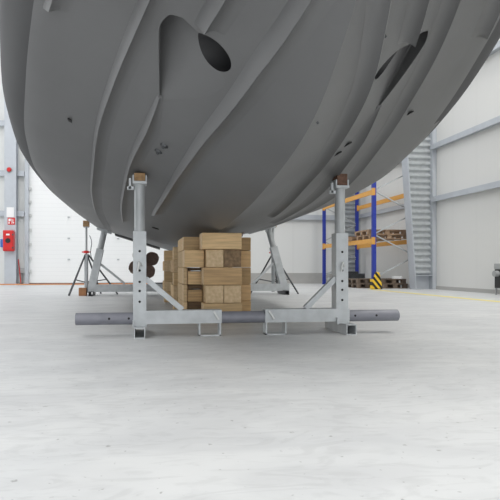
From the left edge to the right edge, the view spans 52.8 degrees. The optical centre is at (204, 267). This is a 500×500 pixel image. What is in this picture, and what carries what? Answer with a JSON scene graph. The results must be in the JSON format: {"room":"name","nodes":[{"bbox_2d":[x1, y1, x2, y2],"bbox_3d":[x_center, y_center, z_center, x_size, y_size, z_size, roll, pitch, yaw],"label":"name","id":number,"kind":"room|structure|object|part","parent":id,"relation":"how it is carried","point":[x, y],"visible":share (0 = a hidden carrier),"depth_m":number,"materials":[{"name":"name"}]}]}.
{"room":"shipyard hall","nodes":[
{"label":"shipyard hall","id":0,"kind":"room"},
{"bbox_2d":[0,60,334,283],"bbox_3d":[-5.008,-5.350,19.098,22.850,12.000,0.150,0,0,-7],"label":"wall","id":1,"kind":"structure","parent":0,"point":[299,242],"depth_m":20.04,"materials":[{"name":"white paint"}]},
{"bbox_2d":[0,170,24,175],"bbox_3d":[-11.542,-3.500,18.116,9.640,0.200,0.160,0,0,-7],"label":"trim","id":2,"kind":"structure","parent":1,"relation":"attached to","point":[18,173],"depth_m":18.61,"materials":[{"name":"metal"}]},
{"bbox_2d":[0,211,24,215],"bbox_3d":[-11.542,-2.000,18.116,9.640,0.200,0.160,0,0,-7],"label":"trim","id":3,"kind":"structure","parent":1,"relation":"attached to","point":[18,213],"depth_m":18.62,"materials":[{"name":"metal"}]},
{"bbox_2d":[20,268,24,282],"bbox_3d":[-6.841,0.330,18.730,0.220,0.600,0.120,0,0,-7],"label":"junction box","id":4,"kind":"object","parent":1,"relation":"attached to","point":[22,270],"visible":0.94,"depth_m":18.68,"materials":[{"name":"grey plastic"}]},
{"bbox_2d":[29,187,30,272],"bbox_3d":[-6.558,-1.400,18.761,0.070,3.200,0.070,0,0,-7],"label":"hinges","id":5,"kind":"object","parent":1,"relation":"attached to","point":[29,187],"depth_m":18.73,"materials":[{"name":"metal"}]},
{"bbox_2d":[25,159,192,283],"bbox_3d":[-3.611,-1.700,19.128,6.310,4.700,0.140,0,0,-7],"label":"trim","id":6,"kind":"structure","parent":1,"relation":"attached to","point":[26,162],"depth_m":18.67,"materials":[{"name":"metal"}]},
{"bbox_2d":[29,165,189,283],"bbox_3d":[-3.625,-1.650,19.202,6.180,4.600,0.110,0,0,-7],"label":"door","id":7,"kind":"structure","parent":1,"relation":"in","point":[57,233],"depth_m":18.96,"materials":[{"name":"metal"}]},
{"bbox_2d":[251,273,331,283],"bbox_3d":[2.838,0.440,19.983,6.660,0.420,0.060,0,0,-7],"label":"baseboard","id":8,"kind":"structure","parent":1,"relation":"attached to","point":[296,278],"depth_m":20.07,"materials":[{"name":"concrete"}]},
{"bbox_2d":[293,215,334,219],"bbox_3d":[2.745,-2.000,19.921,6.460,0.200,0.160,0,0,-7],"label":"trim","id":9,"kind":"structure","parent":1,"relation":"attached to","point":[304,217],"depth_m":20.05,"materials":[{"name":"metal"}]},
{"bbox_2d":[0,283,499,499],"bbox_3d":[-3.375,0.750,5.369,22.650,0.200,27.500,0,0,-7],"label":"floor","id":10,"kind":"structure","parent":0,"point":[407,408],"depth_m":2.39,"materials":[{"name":"concrete"}]},
{"bbox_2d":[4,98,17,283],"bbox_3d":[-7.195,-5.350,18.580,0.420,12.000,0.310,0,0,-7],"label":"steel column","id":11,"kind":"structure","parent":10,"relation":"on","point":[10,143],"depth_m":18.43,"materials":[{"name":"grey metal"}]},
{"bbox_2d":[3,230,14,250],"bbox_3d":[-7.173,-0.970,18.280,0.380,0.760,0.290,0,0,-7],"label":"fire alarm box","id":12,"kind":"object","parent":11,"relation":"attached to","point":[8,235],"visible":1,"depth_m":18.17,"materials":[{"name":"red plastic"}]},
{"bbox_2d":[7,207,13,216],"bbox_3d":[-7.175,-2.030,18.421,0.260,0.360,0.010,0,0,-7],"label":"plate","id":13,"kind":"object","parent":11,"relation":"attached to","point":[10,210],"visible":1,"depth_m":18.42,"materials":[{"name":"white plastic"}]},
{"bbox_2d":[8,218,14,224],"bbox_3d":[-7.135,-1.700,18.423,0.260,0.260,0.016,0,0,-7],"label":"safety sign","id":14,"kind":"object","parent":11,"relation":"attached to","point":[11,221],"visible":1,"depth_m":18.42,"materials":[{"name":"red plastic"}]},
{"bbox_2d":[0,283,146,284],"bbox_3d":[-5.692,0.628,18.513,7.353,0.044,0.143,0,0,-7],"label":"floor marking","id":15,"kind":"object","parent":10,"relation":"on","point":[98,283],"visible":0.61,"depth_m":18.56,"materials":[{"name":"paint"}]},
{"bbox_2d":[79,288,86,295],"bbox_3d":[-2.800,0.560,11.470,0.170,0.180,0.200,0,0,-7],"label":"wood block","id":16,"kind":"object","parent":10,"relation":"on","point":[82,291],"visible":1,"depth_m":11.37,"materials":[{"name":"brown wood"}]},
{"bbox_2d":[68,227,117,295],"bbox_3d":[-2.740,-0.147,11.932,1.240,1.618,0.523,0,0,-35],"label":"jack stand","id":17,"kind":"object","parent":10,"relation":"on","point":[86,257],"visible":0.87,"depth_m":11.76,"materials":[{"name":"grey metal"}]},
{"bbox_3d":[-2.959,0.175,11.580,0.364,0.968,0.375,0,0,-7],"label":"leg","id":18,"kind":"part","parent":17,"relation":"part of","materials":[{"name":"metal"}]},
{"bbox_2d":[83,221,89,226],"bbox_3d":[-2.800,-1.026,11.792,0.140,0.140,0.140,0,0,-7],"label":"pad","id":19,"kind":"object","parent":17,"relation":"on","point":[85,223],"visible":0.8,"depth_m":11.72,"materials":[{"name":"brown wood"}]},
{"bbox_3d":[-2.432,0.175,11.942,0.737,0.974,0.038,0,0,-22],"label":"leg","id":20,"kind":"part","parent":17,"relation":"part of","materials":[{"name":"metal"}]},
{"bbox_2d":[182,302,186,308],"bbox_3d":[-0.247,0.533,6.102,0.047,0.230,0.167,0,0,-7],"label":"block","id":21,"kind":"object","parent":10,"relation":"on","point":[184,304],"visible":0.32,"depth_m":6.02,"materials":[{"name":"brown wood"}]},
{"bbox_2d":[182,284,186,301],"bbox_3d":[-0.247,0.313,6.102,0.047,0.205,0.167,0,0,-7],"label":"block","id":22,"kind":"object","parent":21,"relation":"on","point":[184,287],"visible":0.91,"depth_m":6.02,"materials":[{"name":"brown wood"}]},
{"bbox_2d":[182,268,186,284],"bbox_3d":[-0.247,0.105,6.102,0.047,0.205,0.167,0,0,-7],"label":"block","id":23,"kind":"object","parent":22,"relation":"on","point":[184,270],"visible":1,"depth_m":6.02,"materials":[{"name":"brown wood"}]},
{"bbox_2d":[182,250,203,266],"bbox_3d":[-0.145,-0.103,6.045,0.234,0.205,0.307,0,0,-7],"label":"block","id":24,"kind":"object","parent":23,"relation":"on","point":[190,258],"visible":0.99,"depth_m":5.89,"materials":[{"name":"brown wood"}]},
{"bbox_2d":[182,237,199,249],"bbox_3d":[-0.105,-0.289,6.135,0.337,0.162,0.137,0,0,-7],"label":"block","id":25,"kind":"object","parent":24,"relation":"on","point":[188,243],"visible":0.49,"depth_m":6.06,"materials":[{"name":"beige wood"}]},
{"bbox_2d":[88,226,288,295],"bbox_3d":[-0.335,-0.185,11.826,4.741,1.671,0.650,0,0,-7],"label":"cradle","id":26,"kind":"object","parent":10,"relation":"on","point":[282,287],"visible":0.7,"depth_m":11.60,"materials":[{"name":"metal"}]},
{"bbox_3d":[-2.509,0.014,11.526,0.352,0.908,0.165,0,0,-7],"label":"post","id":27,"kind":"part","parent":26,"relation":"part of","materials":[{"name":"grey metal"}]},
{"bbox_2d":[0,0,499,277],"bbox_3d":[0.025,-2.651,6.854,4.962,5.797,12.431,0,0,-7],"label":"motor yacht","id":28,"kind":"object","parent":26,"relation":"on","point":[238,116],"visible":0.87,"depth_m":3.40,"materials":[{"name":"metal"}]},
{"bbox_3d":[-0.516,-1.913,2.415,0.173,0.689,1.756,0,0,-32],"label":"spray rail","id":29,"kind":"part","parent":28,"relation":"part of","materials":[{"name":"grey paint"}]},
{"bbox_3d":[-1.016,-1.417,6.927,1.322,1.223,10.600,0,0,-7],"label":"spray rail","id":30,"kind":"part","parent":28,"relation":"part of","materials":[{"name":"grey paint"}]},
{"bbox_3d":[-1.549,0.004,11.237,0.331,0.309,0.078,0,0,-18],"label":"blade","id":31,"kind":"part","parent":28,"relation":"part of","materials":[{"name":"brown metal"}]},
{"bbox_3d":[-0.842,-0.937,5.666,0.220,0.479,4.761,0,0,-12],"label":"spray rail","id":32,"kind":"part","parent":28,"relation":"part of","materials":[{"name":"grey paint"}]},
{"bbox_3d":[-1.283,0.082,11.285,0.319,0.330,0.047,0,0,-19],"label":"blade","id":33,"kind":"part","parent":28,"relation":"part of","materials":[{"name":"brown metal"}]},
{"bbox_3d":[-1.204,-0.194,11.280,0.331,0.309,0.079,0,0,4],"label":"blade","id":34,"kind":"part","parent":28,"relation":"part of","materials":[{"name":"brown metal"}]},
{"bbox_3d":[0.216,-1.520,2.204,0.129,0.654,1.007,0,0,-25],"label":"spray rail","id":35,"kind":"part","parent":28,"relation":"part of","materials":[{"name":"grey paint"}]},
{"bbox_3d":[0.008,-1.087,4.108,0.814,0.921,4.650,0,0,-7],"label":"spray rail","id":36,"kind":"part","parent":28,"relation":"part of","materials":[{"name":"grey paint"}]},
{"bbox_3d":[1.189,-0.937,5.923,0.211,0.479,4.764,0,0,-2],"label":"spray rail","id":37,"kind":"part","parent":28,"relation":"part of","materials":[{"name":"grey paint"}]},
{"bbox_3d":[0.839,-1.087,4.199,0.278,0.921,4.721,0,0,2],"label":"spray rail","id":38,"kind":"part","parent":28,"relation":"part of","materials":[{"name":"grey paint"}]},
{"bbox_3d":[1.093,-1.417,7.194,1.435,1.223,10.600,0,0,-7],"label":"spray rail","id":39,"kind":"part","parent":28,"relation":"part of","materials":[{"name":"grey paint"}]},
{"bbox_3d":[1.018,-1.520,2.306,0.130,0.654,1.007,0,0,11],"label":"spray rail","id":40,"kind":"part","parent":28,"relation":"part of","materials":[{"name":"grey paint"}]},
{"bbox_3d":[1.675,-1.913,2.692,0.173,0.689,1.756,0,0,18],"label":"spray rail","id":41,"kind":"part","parent":28,"relation":"part of","materials":[{"name":"grey paint"}]},
{"bbox_3d":[1.772,-0.021,12.067,0.418,0.987,0.165,0,0,-7],"label":"post","id":42,"kind":"part","parent":26,"relation":"part of","materials":[{"name":"grey metal"}]},
{"bbox_2d":[201,302,241,310],"bbox_3d":[0.193,0.533,5.931,0.457,0.230,0.237,0,0,-7],"label":"block","id":43,"kind":"object","parent":10,"relation":"on","point":[223,306],"visible":0.34,"depth_m":5.82,"materials":[{"name":"brown wood"}]},
{"bbox_2d":[201,285,222,302],"bbox_3d":[0.086,0.313,6.023,0.207,0.205,0.447,0,0,-7],"label":"block","id":44,"kind":"object","parent":43,"relation":"on","point":[210,293],"visible":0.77,"depth_m":5.80,"materials":[{"name":"brown wood"}]},
{"bbox_2d":[201,268,241,284],"bbox_3d":[0.194,0.105,5.921,0.457,0.205,0.217,0,0,-7],"label":"block","id":45,"kind":"object","parent":44,"relation":"on","point":[209,276],"visible":1,"depth_m":5.81,"materials":[{"name":"brown wood"}]},
{"bbox_2d":[204,250,222,266],"bbox_3d":[0.086,-0.103,6.023,0.207,0.205,0.447,0,0,-7],"label":"block","id":46,"kind":"object","parent":45,"relation":"on","point":[212,258],"visible":0.81,"depth_m":5.80,"materials":[{"name":"brown wood"}]},
{"bbox_2d":[199,233,241,249],"bbox_3d":[0.180,-0.304,5.914,0.467,0.192,0.267,0,0,-7],"label":"block","id":47,"kind":"object","parent":46,"relation":"on","point":[207,241],"visible":0.99,"depth_m":5.79,"materials":[{"name":"beige wood"}]},
{"bbox_2d":[223,250,240,266],"bbox_3d":[0.294,-0.103,6.050,0.207,0.205,0.447,0,0,-7],"label":"block","id":48,"kind":"object","parent":45,"relation":"on","point":[231,258],"visible":0.8,"depth_m":5.83,"materials":[{"name":"brown wood"}]},
{"bbox_2d":[240,237,250,250],"bbox_3d":[0.423,-0.289,6.227,0.287,0.162,0.087,0,0,-7],"label":"block","id":49,"kind":"object","parent":48,"relation":"on","point":[246,241],"visible":0.45,"depth_m":6.20,"materials":[{"name":"beige wood"}]},
{"bbox_2d":[223,285,240,302],"bbox_3d":[0.294,0.313,6.050,0.207,0.205,0.447,0,0,-7],"label":"block","id":50,"kind":"object","parent":43,"relation":"on","point":[231,293],"visible":0.63,"depth_m":5.83,"materials":[{"name":"brown wood"}]},
{"bbox_2d":[75,175,399,338],"bbox_3d":[0.350,-0.104,4.960,3.152,1.508,0.575,0,0,-7],"label":"cradle","id":51,"kind":"object","parent":10,"relation":"on","point":[337,318],"visible":0.99,"depth_m":4.79,"materials":[{"name":"metal"}]},
{"bbox_2d":[134,173,144,180],"bbox_3d":[-0.615,-0.840,4.705,0.100,0.075,0.130,0,0,-7],"label":"pad","id":52,"kind":"object","parent":51,"relation":"on","point":[137,176],"visible":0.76,"depth_m":4.64,"materials":[{"name":"brown wood"}]},
{"bbox_3d":[-0.615,0.035,4.705,0.122,0.740,0.122,0,0,-7],"label":"post","id":53,"kind":"part","parent":51,"relation":"part of","materials":[{"name":"grey metal"}]},
{"bbox_2d":[332,174,346,184],"bbox_3d":[1.335,-0.859,4.951,0.105,0.114,0.130,0,0,-7],"label":"pad","id":54,"kind":"object","parent":51,"relation":"on","point":[342,178],"visible":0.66,"depth_m":4.89,"materials":[{"name":"brown wood"}]},
{"bbox_3d":[1.335,0.035,4.951,0.122,0.740,0.122,0,0,-7],"label":"post","id":55,"kind":"part","parent":51,"relation":"part of","materials":[{"name":"grey metal"}]},
{"bbox_2d":[241,301,250,310],"bbox_3d":[0.475,0.533,6.234,0.181,0.230,0.087,0,0,-7],"label":"block","id":56,"kind":"object","parent":10,"relation":"on","point":[246,305],"visible":0.26,"depth_m":6.20,"materials":[{"name":"brown wood"}]},
{"bbox_2d":[241,284,250,300],"bbox_3d":[0.475,0.313,6.234,0.181,0.205,0.087,0,0,-7],"label":"block","id":57,"kind":"object","parent":56,"relation":"on","point":[245,288],"visible":0.56,"depth_m":6.20,"materials":[{"name":"brown wood"}]},
{"bbox_2d":[242,267,250,283],"bbox_3d":[0.475,0.105,6.234,0.181,0.205,0.087,0,0,-7],"label":"block","id":58,"kind":"object","parent":57,"relation":"on","point":[246,271],"visible":0.66,"depth_m":6.20,"materials":[{"name":"brown wood"}]},
{"bbox_2d":[241,251,250,266],"bbox_3d":[0.475,-0.103,6.234,0.181,0.205,0.087,0,0,-7],"label":"block","id":59,"kind":"object","parent":58,"relation":"on","point":[245,255],"visible":0.63,"depth_m":6.19,"materials":[{"name":"brown wood"}]},
{"bbox_2d":[251,227,298,293],"bbox_3d":[1.657,-0.166,12.441,1.192,1.652,0.733,0,0,-7],"label":"jack stand","id":60,"kind":"object","parent":10,"relation":"on","point":[273,273],"visible":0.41,"depth_m":12.32,"materials":[{"name":"grey metal"}]},
{"bbox_3d":[1.376,0.175,12.281,0.598,0.970,0.038,0,0,-14],"label":"leg","id":61,"kind":"part","parent":60,"relation":"part of","materials":[{"name":"metal"}]},
{"bbox_3d":[1.997,0.175,12.258,0.617,0.971,0.038,0,0,18],"label":"leg","id":62,"kind":"part","parent":60,"relation":"part of","materials":[{"name":"metal"}]},
{"bbox_2d":[327,271,364,279],"bbox_3d":[5.210,0.400,18.197,1.300,0.500,0.800,0,0,-7],"label":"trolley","id":63,"kind":"object","parent":10,"relation":"on","point":[351,274],"visible":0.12,"depth_m":17.95,"materials":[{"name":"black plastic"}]},
{"bbox_2d":[345,191,359,273],"bbox_3d":[5.510,-4.300,19.998,1.345,9.900,0.340,0,0,-7],"label":"steel column","id":64,"kind":"structure","parent":10,"relation":"on","point":[349,206],"depth_m":20.03,"materials":[{"name":"grey metal"}]},
{"bbox_2d":[348,283,369,287],"bbox_3d":[5.000,0.578,15.953,0.640,0.144,0.800,0,0,-7],"label":"pallet","id":65,"kind":"object","parent":10,"relation":"on","point":[354,285],"visible":0.61,"depth_m":15.63,"materials":[{"name":"brown wood"}]},
{"bbox_2d":[348,278,369,283],"bbox_3d":[4.980,0.432,15.950,0.640,0.144,0.800,0,0,-7],"label":"pallet","id":66,"kind":"object","parent":65,"relation":"on","point":[350,280],"visible":0.78,"depth_m":15.88,"materials":[{"name":"brown wood"}]},
{"bbox_2d":[322,161,407,283],"bbox_3d":[5.497,-1.950,17.205,1.480,5.200,4.320,0,0,-7],"label":"rack","id":67,"kind":"object","parent":10,"relation":"on","point":[366,243],"visible":0.39,"depth_m":16.46,"materials":[{"name":"blue metal"}]},
{"bbox_2d":[348,237,377,241],"bbox_3d":[5.299,-0.944,17.099,1.250,0.144,1.000,0,0,-7],"label":"pallet","id":68,"kind":"object","parent":67,"relation":"on","point":[349,238],"visible":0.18,"depth_m":16.56,"materials":[{"name":"brown wood"}]},
{"bbox_2d":[356,234,406,240],"bbox_3d":[5.601,-0.944,15.827,1.250,0.144,1.000,0,0,-7],"label":"pallet","id":69,"kind":"object","parent":67,"relation":"on","point":[389,237],"visible":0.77,"depth_m":15.63,"materials":[{"name":"brown wood"}]},
{"bbox_2d":[355,229,405,235],"bbox_3d":[5.555,-1.090,15.871,1.250,0.144,1.000,0,0,-7],"label":"pallet","id":70,"kind":"object","parent":69,"relation":"on","point":[363,232],"visible":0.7,"depth_m":15.56,"materials":[{"name":"brown wood"}]},
{"bbox_2d":[370,272,381,288],"bbox_3d":[5.109,0.390,14.933,0.320,0.520,0.170,0,0,-7],"label":"protector","id":71,"kind":"object","parent":10,"relation":"on","point":[375,283],"visible":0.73,"depth_m":14.85,"materials":[{"name":"metal"}]},
{"bbox_2d":[382,284,407,288],"bbox_3d":[5.789,0.578,15.851,0.800,0.144,1.000,0,0,-7],"label":"pallet","id":72,"kind":"object","parent":10,"relation":"on","point":[384,286],"visible":0.51,"depth_m":15.39,"materials":[{"name":"brown wood"}]},
{"bbox_2d":[369,278,405,283],"bbox_3d":[5.763,0.432,15.898,0.800,0.144,1.000,0,0,-7],"label":"pallet","id":73,"kind":"object","parent":72,"relation":"on","point":[383,280],"visible":0.59,"depth_m":15.43,"materials":[{"name":"brown wood"}]},
{"bbox_2d":[392,276,401,278],"bbox_3d":[5.955,0.318,15.498,0.240,0.080,0.200,0,0,-7],"label":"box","id":74,"kind":"object","parent":73,"relation":"on","point":[393,277],"visible":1,"depth_m":15.40,"materials":[{"name":"white"}]},
{"bbox_2d":[402,127,436,288],"bbox_3d":[6.161,-4.300,14.839,1.345,9.900,0.340,0,0,-7],"label":"steel column","id":75,"kind":"structure","parent":10,"relation":"on","point":[419,168],"depth_m":14.86,"materials":[{"name":"grey metal"}]},
{"bbox_3d":[6.493,0.440,14.871,0.649,0.420,0.280,0,0,-7],"label":"plate","id":76,"kind":"part","parent":75,"relation":"part of","materials":[{"name":"metal"}]},
{"bbox_2d":[368,289,499,301],"bbox_3d":[5.885,0.648,6.791,0.220,0.003,16.000,0,0,-7],"label":"floor marking","id":77,"kind":"object","parent":10,"relation":"on","point":[368,289],"depth_m":11.10,"materials":[{"name":"yellow paint"}]},
{"bbox_2d":[492,263,499,294],"bbox_3d":[7.021,0.280,11.642,0.410,0.740,0.580,0,0,-7],"label":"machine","id":78,"kind":"object","parent":10,"relation":"on","point":[496,273],"visible":1,"depth_m":11.78,"materials":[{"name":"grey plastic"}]},
{"bbox_2d":[492,271,499,276],"bbox_3d":[6.849,0.150,11.771,0.100,0.140,0.138,0,0,-7],"label":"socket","id":79,"kind":"object","parent":78,"relation":"attached to","point":[495,273],"depth_m":11.73,"materials":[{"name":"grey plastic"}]},
{"bbox_3d":[-0.277,0.534,6.580,0.107,0.230,0.772,0,0,-7],"label":"block","id":80,"kind":"object","parent":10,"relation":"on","visible":0},
{"bbox_2d":[178,282,190,300],"bbox_3d":[-0.277,0.313,6.580,0.107,0.205,0.772,0,0,-7],"label":"block","id":81,"kind":"object","parent":80,"relation":"on","point":[179,284],"visible":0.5,"depth_m":6.47,"materials":[{"name":"brown wood"}]},
{"bbox_2d":[178,267,188,282],"bbox_3d":[-0.277,0.105,6.580,0.107,0.205,0.772,0,0,-7],"label":"block","id":82,"kind":"object","parent":81,"relation":"on","point":[179,268],"visible":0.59,"depth_m":6.47,"materials":[{"name":"brown wood"}]},
{"bbox_2d":[178,251,181,266],"bbox_3d":[-0.277,-0.103,6.580,0.107,0.205,0.772,0,0,-7],"label":"block","id":83,"kind":"object","parent":82,"relation":"on","point":[179,253],"visible":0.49,"depth_m":6.47,"materials":[{"name":"brown wood"}]},
{"bbox_2d":[178,238,182,251],"bbox_3d":[-0.277,-0.289,6.580,0.107,0.162,0.772,0,0,-7],"label":"block","id":84,"kind":"object","parent":83,"relation":"on","point":[180,240],"visible":0.42,"depth_m":6.48,"materials":[{"name":"beige wood"}]},
{"bbox_3d":[-0.305,0.554,9.436,0.937,0.190,0.197,0,0,-7],"label":"block","id":85,"kind":"object","parent":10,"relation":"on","visible":0},
{"bbox_2d":[163,281,172,291],"bbox_3d":[-0.704,0.360,9.638,0.197,0.190,0.697,0,0,-7],"label":"block","id":86,"kind":"object","parent":85,"relation":"on","point":[166,284],"visible":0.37,"depth_m":9.29,"materials":[{"name":"brown wood"}]},
{"bbox_2d":[164,271,172,280],"bbox_3d":[-0.305,0.168,9.436,0.937,0.190,0.197,0,0,-7],"label":"block","id":87,"kind":"object","parent":86,"relation":"on","point":[168,275],"visible":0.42,"depth_m":9.29,"materials":[{"name":"brown wood"}]},
{"bbox_2d":[163,261,170,270],"bbox_3d":[-0.704,-0.025,9.638,0.197,0.190,0.697,0,0,-7],"label":"block","id":88,"kind":"object","parent":87,"relation":"on","point":[166,264],"visible":0.56,"depth_m":9.29,"materials":[{"name":"brown wood"}]},
{"bbox_2d":[164,250,172,260],"bbox_3d":[-0.305,-0.218,9.436,0.937,0.190,0.197,0,0,-7],"label":"block","id":89,"kind":"object","parent":88,"relation":"on","point":[168,254],"visible":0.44,"depth_m":9.29,"materials":[{"name":"brown wood"}]},
{"bbox_3d":[-0.071,0.554,7.601,0.832,0.188,0.197,0,0,-7],"label":"block","id":90,"kind":"object","parent":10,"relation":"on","visible":0},
{"bbox_2d":[171,284,177,297],"bbox_3d":[-0.417,0.363,7.809,0.197,0.188,0.697,0,0,-7],"label":"block","id":91,"kind":"object","parent":90,"relation":"on","point":[174,288],"visible":0.47,"depth_m":7.46,"materials":[{"name":"brown wood"}]},
{"bbox_2d":[173,272,201,284],"bbox_3d":[-0.071,0.172,7.601,0.832,0.188,0.197,0,0,-7],"label":"block","id":92,"kind":"object","parent":91,"relation":"on","point":[175,274],"visible":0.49,"depth_m":7.46,"materials":[{"name":"brown wood"}]},
{"bbox_2d":[171,260,178,271],"bbox_3d":[-0.417,-0.018,7.809,0.197,0.188,0.697,0,0,-7],"label":"block","id":93,"kind":"object","parent":92,"relation":"on","point":[174,263],"visible":0.49,"depth_m":7.46,"materials":[{"name":"brown wood"}]},
{"bbox_2d":[173,247,178,259],"bbox_3d":[-0.071,-0.209,7.601,0.832,0.188,0.197,0,0,-7],"label":"block","id":94,"kind":"object","parent":93,"relation":"on","point":[175,249],"visible":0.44,"depth_m":7.46,"materials":[{"name":"beige wood"}]},
{"bbox_3d":[-0.129,0.578,6.122,0.180,0.142,0.157,0,0,-7],"label":"block","id":95,"kind":"object","parent":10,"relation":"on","visible":0},
{"bbox_2d":[187,302,200,307],"bbox_3d":[-0.131,0.459,6.142,0.180,0.073,0.117,0,0,-7],"label":"block","id":96,"kind":"object","parent":95,"relation":"on","point":[189,304],"visible":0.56,"depth_m":6.08,"materials":[{"name":"brown wood"}]},
{"bbox_2d":[187,289,201,301],"bbox_3d":[-0.129,0.344,6.122,0.180,0.142,0.157,0,0,-7],"label":"block","id":97,"kind":"object","parent":96,"relation":"on","point":[193,295],"visible":0.9,"depth_m":6.05,"materials":[{"name":"brown wood"}]},
{"bbox_2d":[187,285,201,288],"bbox_3d":[-0.131,0.238,6.142,0.180,0.048,0.117,0,0,-7],"label":"block","id":98,"kind":"object","parent":97,"relation":"on","point":[188,286],"visible":0.92,"depth_m":6.08,"materials":[{"name":"brown wood"}]},
{"bbox_2d":[187,271,200,283],"bbox_3d":[-0.129,0.129,6.122,0.180,0.157,0.157,0,0,-7],"label":"block","id":99,"kind":"object","parent":98,"relation":"on","point":[193,277],"visible":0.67,"depth_m":6.04,"materials":[{"name":"brown wood"}]},
{"bbox_2d":[187,268,200,270],"bbox_3d":[-0.131,0.023,6.142,0.180,0.033,0.117,0,0,-7],"label":"block","id":100,"kind":"object","parent":99,"relation":"on","point":[188,269],"visible":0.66,"depth_m":6.09,"materials":[{"name":"brown wood"}]},
{"bbox_2d":[360,39,499,289],"bbox_3d":[7.936,-5.350,6.798,0.150,12.000,27.500,0,0,-7],"label":"wall","id":101,"kind":"structure","parent":0,"point":[468,226],"depth_m":13.51,"materials":[{"name":"white paint"}]},
{"bbox_2d":[359,204,404,217],"bbox_3d":[6.404,-2.000,17.642,0.170,0.150,5.200,0,0,-7],"label":"trim","id":102,"kind":"structure","parent":101,"relation":"attached to","point":[397,207],"depth_m":17.61,"materials":[{"name":"metal"}]},
{"bbox_2d":[400,284,499,293],"bbox_3d":[7.851,0.600,6.787,0.020,0.100,27.500,0,0,-7],"label":"baseboard","id":103,"kind":"structure","parent":101,"relation":"attached to","point":[492,291],"depth_m":13.36,"materials":[{"name":"concrete"}]},
{"bbox_2d":[431,116,499,149],"bbox_3d":[8.131,-3.550,3.975,0.170,0.150,21.850,0,0,-7],"label":"trim","id":104,"kind":"structure","parent":101,"relation":"attached to","point":[495,121],"depth_m":13.16,"materials":[{"name":"metal"}]},
{"bbox_2d":[431,180,499,201],"bbox_3d":[8.131,-2.000,3.975,0.170,0.150,21.850,0,0,-7],"label":"trim","id":105,"kind":"structure","parent":101,"relation":"attached to","point":[496,184],"depth_m":13.12,"materials":[{"name":"metal"}]},
{"bbox_2d":[489,40,499,55],"bbox_3d":[8.131,-5.350,3.975,0.170,0.150,21.850,0,0,-7],"label":"trim","id":106,"kind":"structure","parent":101,"relation":"attached to","point":[496,48],"depth_m":12.11,"materials":[{"name":"metal"}]}
]}

